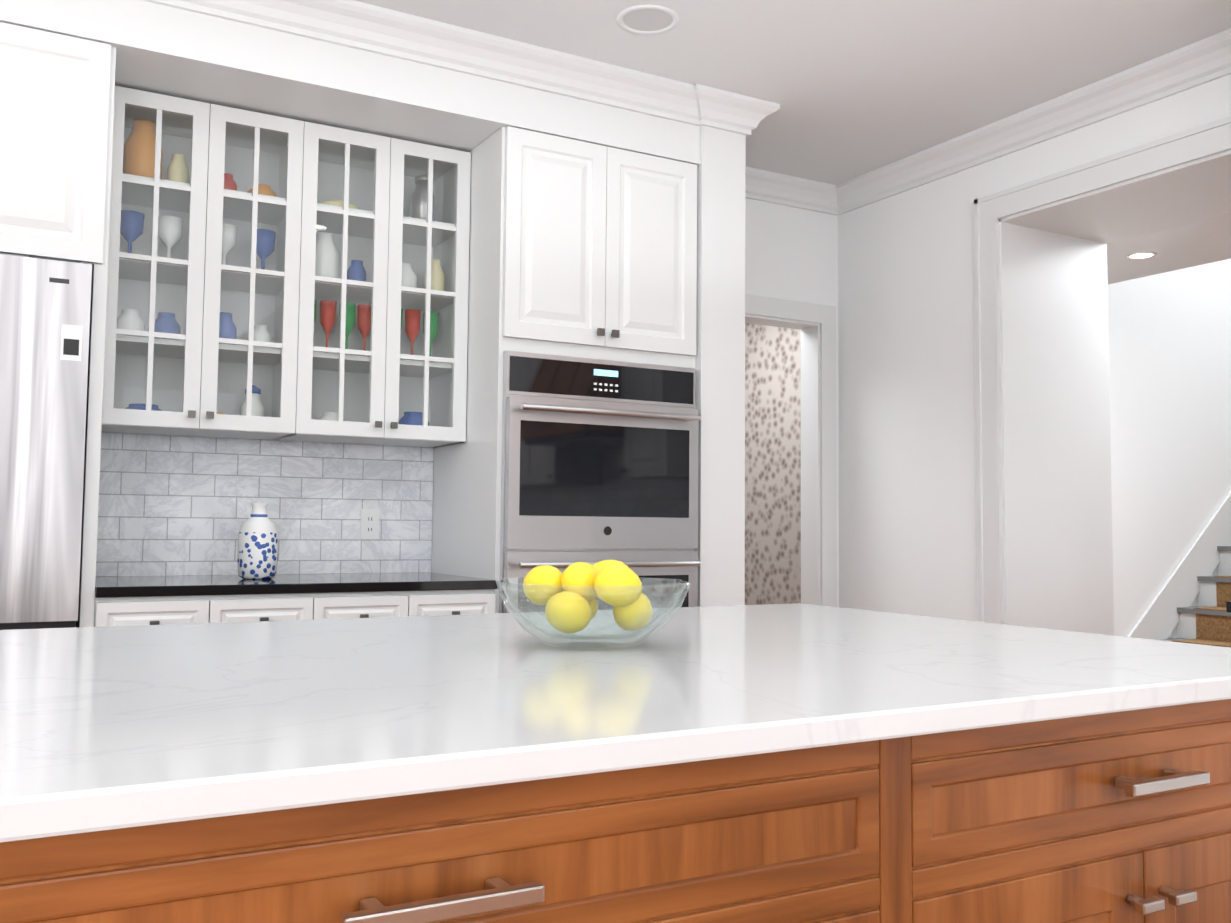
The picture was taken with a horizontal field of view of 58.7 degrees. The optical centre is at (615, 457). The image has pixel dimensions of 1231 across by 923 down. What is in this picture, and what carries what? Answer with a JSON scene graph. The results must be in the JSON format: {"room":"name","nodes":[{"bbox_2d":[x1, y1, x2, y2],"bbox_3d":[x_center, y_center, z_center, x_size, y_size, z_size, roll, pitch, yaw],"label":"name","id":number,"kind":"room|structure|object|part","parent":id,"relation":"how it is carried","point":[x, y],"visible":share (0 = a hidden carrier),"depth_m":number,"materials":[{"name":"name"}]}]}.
{"room":"kitchen","nodes":[
{"label":"kitchen","id":0,"kind":"room"},
{"bbox_2d":[96,198,838,606],"bbox_3d":[-2.676,-0.120,3.254,9.920,2.700,0.120,3,-4,-30],"label":"wall","id":1,"kind":"structure","parent":0,"point":[790,252],"depth_m":5.24,"materials":[{"name":"white paint"}]},
{"bbox_2d":[0,22,115,627],"bbox_3d":[-2.037,0.010,3.148,0.963,2.439,0.677,3,-4,-30],"label":"upper cabinet","id":2,"kind":"object","parent":1,"relation":"attached to","point":[57,91],"visible":0.77,"depth_m":3.11,"materials":[{"name":"white wood"}]},
{"bbox_2d":[96,432,433,575],"bbox_3d":[-1.250,0.180,3.972,1.228,0.485,0.011,3,-4,-30],"label":"wall tile","id":3,"kind":"structure","parent":1,"relation":"attached to","point":[168,505],"depth_m":3.95,"materials":[{"name":"tile"}]},
{"bbox_2d":[360,509,378,538],"bbox_3d":[-0.929,0.253,4.139,0.070,0.114,0.007,3,-4,-30],"label":"electrical outlet","id":4,"kind":"object","parent":3,"relation":"attached to","point":[369,526],"visible":1,"depth_m":4.14,"materials":[{"name":"white plastic"}]},
{"bbox_2d":[101,86,470,447],"bbox_3d":[-1.151,-0.609,3.860,1.228,1.078,0.377,3,-4,-30],"label":"upper cabinet","id":5,"kind":"object","parent":1,"relation":"attached to","point":[272,277],"visible":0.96,"depth_m":3.81,"materials":[{"name":"white wood"}]},
{"bbox_2d":[745,294,836,606],"bbox_3d":[0.646,0.315,5.110,0.880,2.130,0.145,3,-4,-30],"label":"door frame","id":6,"kind":"structure","parent":1,"relation":"attached to","point":[816,323],"depth_m":5.27,"materials":[{"name":"white wood"}]},
{"bbox_2d":[745,323,800,604],"bbox_3d":[0.177,0.071,5.857,2.000,2.700,1.600,3,-4,-30],"label":"wall","id":7,"kind":"structure","parent":0,"point":[772,464],"depth_m":6.38,"materials":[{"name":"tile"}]},
{"bbox_2d":[354,0,1230,184],"bbox_3d":[-0.766,-1.699,0.008,9.920,0.080,7.800,3,-4,-30],"label":"ceiling","id":8,"kind":"structure","parent":0,"point":[854,88],"depth_m":3.79,"materials":[{"name":"white paint"}]},
{"bbox_2d":[0,0,701,165],"bbox_3d":[-1.120,-1.299,3.709,3.008,0.260,0.745,3,-4,-30],"label":"soffit","id":9,"kind":"structure","parent":8,"relation":"attached to","point":[353,65],"depth_m":3.60,"materials":[{"name":"white"}]},
{"bbox_2d":[616,4,679,34],"bbox_3d":[0.106,-1.423,3.564,0.206,0.006,0.206,3,-4,-30],"label":"ceiling speaker","id":10,"kind":"object","parent":8,"relation":"attached to","point":[648,19],"visible":1,"depth_m":3.56,"materials":[{"name":"white plastic"}]},
{"bbox_2d":[838,74,1230,621],"bbox_3d":[3.242,-0.130,2.199,0.670,2.700,7.800,3,-4,-30],"label":"wall","id":11,"kind":"structure","parent":0,"point":[908,530],"depth_m":4.86,"materials":[{"name":"white paint"}]},
{"bbox_2d":[745,28,1230,215],"bbox_3d":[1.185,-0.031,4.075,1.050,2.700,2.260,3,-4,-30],"label":"crown molding","id":12,"kind":"structure","parent":11,"relation":"attached to","point":[1198,63],"depth_m":4.32,"materials":[{"name":"white"}]},
{"bbox_3d":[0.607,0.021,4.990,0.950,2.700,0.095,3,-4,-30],"label":"crown molding on the wall","id":13,"kind":"part","parent":12,"relation":"part of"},
{"bbox_2d":[974,116,1230,635],"bbox_3d":[2.144,0.112,4.089,0.698,2.435,1.400,3,-4,-30],"label":"door frame","id":14,"kind":"structure","parent":11,"relation":"attached to","point":[1043,442],"depth_m":4.53,"materials":[{"name":"white wood"}]},
{"bbox_2d":[1107,213,1230,283],"bbox_3d":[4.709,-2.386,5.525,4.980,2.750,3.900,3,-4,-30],"label":"ceiling","id":15,"kind":"structure","parent":0,"point":[1201,242],"depth_m":5.43,"materials":[{"name":"white paint"}]},
{"bbox_2d":[1125,251,1156,259],"bbox_3d":[2.666,-1.022,5.551,0.146,0.006,0.146,3,-4,-30],"label":"recessed light","id":16,"kind":"object","parent":15,"relation":"in","point":[1142,255],"visible":0.96,"depth_m":5.55,"materials":[{"name":"white"}]},
{"bbox_2d":[1108,259,1230,637],"bbox_3d":[2.486,-1.263,4.201,0.100,5.200,3.870,3,-4,-30],"label":"wall","id":17,"kind":"structure","parent":0,"point":[1169,334],"depth_m":4.43,"materials":[{"name":"white paint"}]},
{"bbox_3d":[0.997,1.233,2.225,15.400,0.060,10.200,3,-4,-30],"label":"floor","id":18,"kind":"structure","parent":0,"visible":0},
{"bbox_2d":[0,254,91,629],"bbox_3d":[-2.030,0.333,3.081,0.904,1.786,0.733,3,-4,-30],"label":"fridge","id":19,"kind":"object","parent":18,"relation":"on","point":[45,303],"visible":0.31,"depth_m":3.02,"materials":[{"name":"grey metal"}]},
{"bbox_2d":[94,572,497,626],"bbox_3d":[-1.091,0.838,3.638,1.228,0.866,0.677,3,-4,-30],"label":"base cabinet","id":20,"kind":"object","parent":18,"relation":"on","point":[150,600],"visible":0.19,"depth_m":3.40,"materials":[{"name":"white wood"}]},
{"bbox_2d":[237,503,278,578],"bbox_3d":[-1.188,0.278,3.640,0.128,0.250,0.128,3,-4,-30],"label":"vase","id":21,"kind":"object","parent":20,"relation":"on","point":[258,537],"visible":1,"depth_m":3.59,"materials":[{"name":"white ceramic"}]},
{"bbox_2d":[431,126,700,613],"bbox_3d":[-0.180,0.092,4.166,0.813,2.439,0.735,3,-4,-30],"label":"tall cabinet","id":22,"kind":"object","parent":18,"relation":"on","point":[583,418],"visible":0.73,"depth_m":3.92,"materials":[{"name":"white wood"}]},
{"bbox_2d":[0,691,1230,922],"bbox_3d":[-0.086,0.735,1.604,1.916,0.836,1.256,3,-4,-30],"label":"kitchen island","id":23,"kind":"object","parent":18,"relation":"on","point":[780,763],"depth_m":1.06,"materials":[{"name":"brown wood"}]},
{"bbox_2d":[0,603,1230,822],"bbox_3d":[-0.092,0.303,1.649,1.996,0.029,1.296,3,-4,-30],"label":"island countertop","id":24,"kind":"structure","parent":23,"relation":"on","point":[109,718],"depth_m":1.25,"materials":[{"name":"white stone"}]},
{"bbox_2d":[495,559,690,649],"bbox_3d":[-0.037,0.225,1.695,0.315,0.132,0.315,3,-4,-30],"label":"bowl","id":25,"kind":"object","parent":24,"relation":"on","point":[570,595],"visible":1,"depth_m":1.64,"materials":[{"name":"clear glass"}]},
{"bbox_2d":[695,83,779,606],"bbox_3d":[0.269,-0.018,4.418,0.394,2.700,0.760,3,-4,-30],"label":"pilaster","id":26,"kind":"object","parent":18,"relation":"on","point":[730,121],"visible":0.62,"depth_m":4.19,"materials":[{"name":"white wood"}]},
{"bbox_2d":[1127,491,1230,647],"bbox_3d":[5.080,-0.097,6.409,3.277,3.199,2.497,3,-4,-30],"label":"stairs","id":27,"kind":"structure","parent":18,"relation":"on","point":[1205,621],"depth_m":6.89,"materials":[{"name":"painted wood"},{"name":"carpet"}]},
{"bbox_2d":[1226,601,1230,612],"bbox_3d":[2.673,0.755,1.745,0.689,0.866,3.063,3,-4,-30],"label":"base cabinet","id":28,"kind":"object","parent":18,"relation":"on","point":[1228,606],"visible":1,"depth_m":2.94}
]}

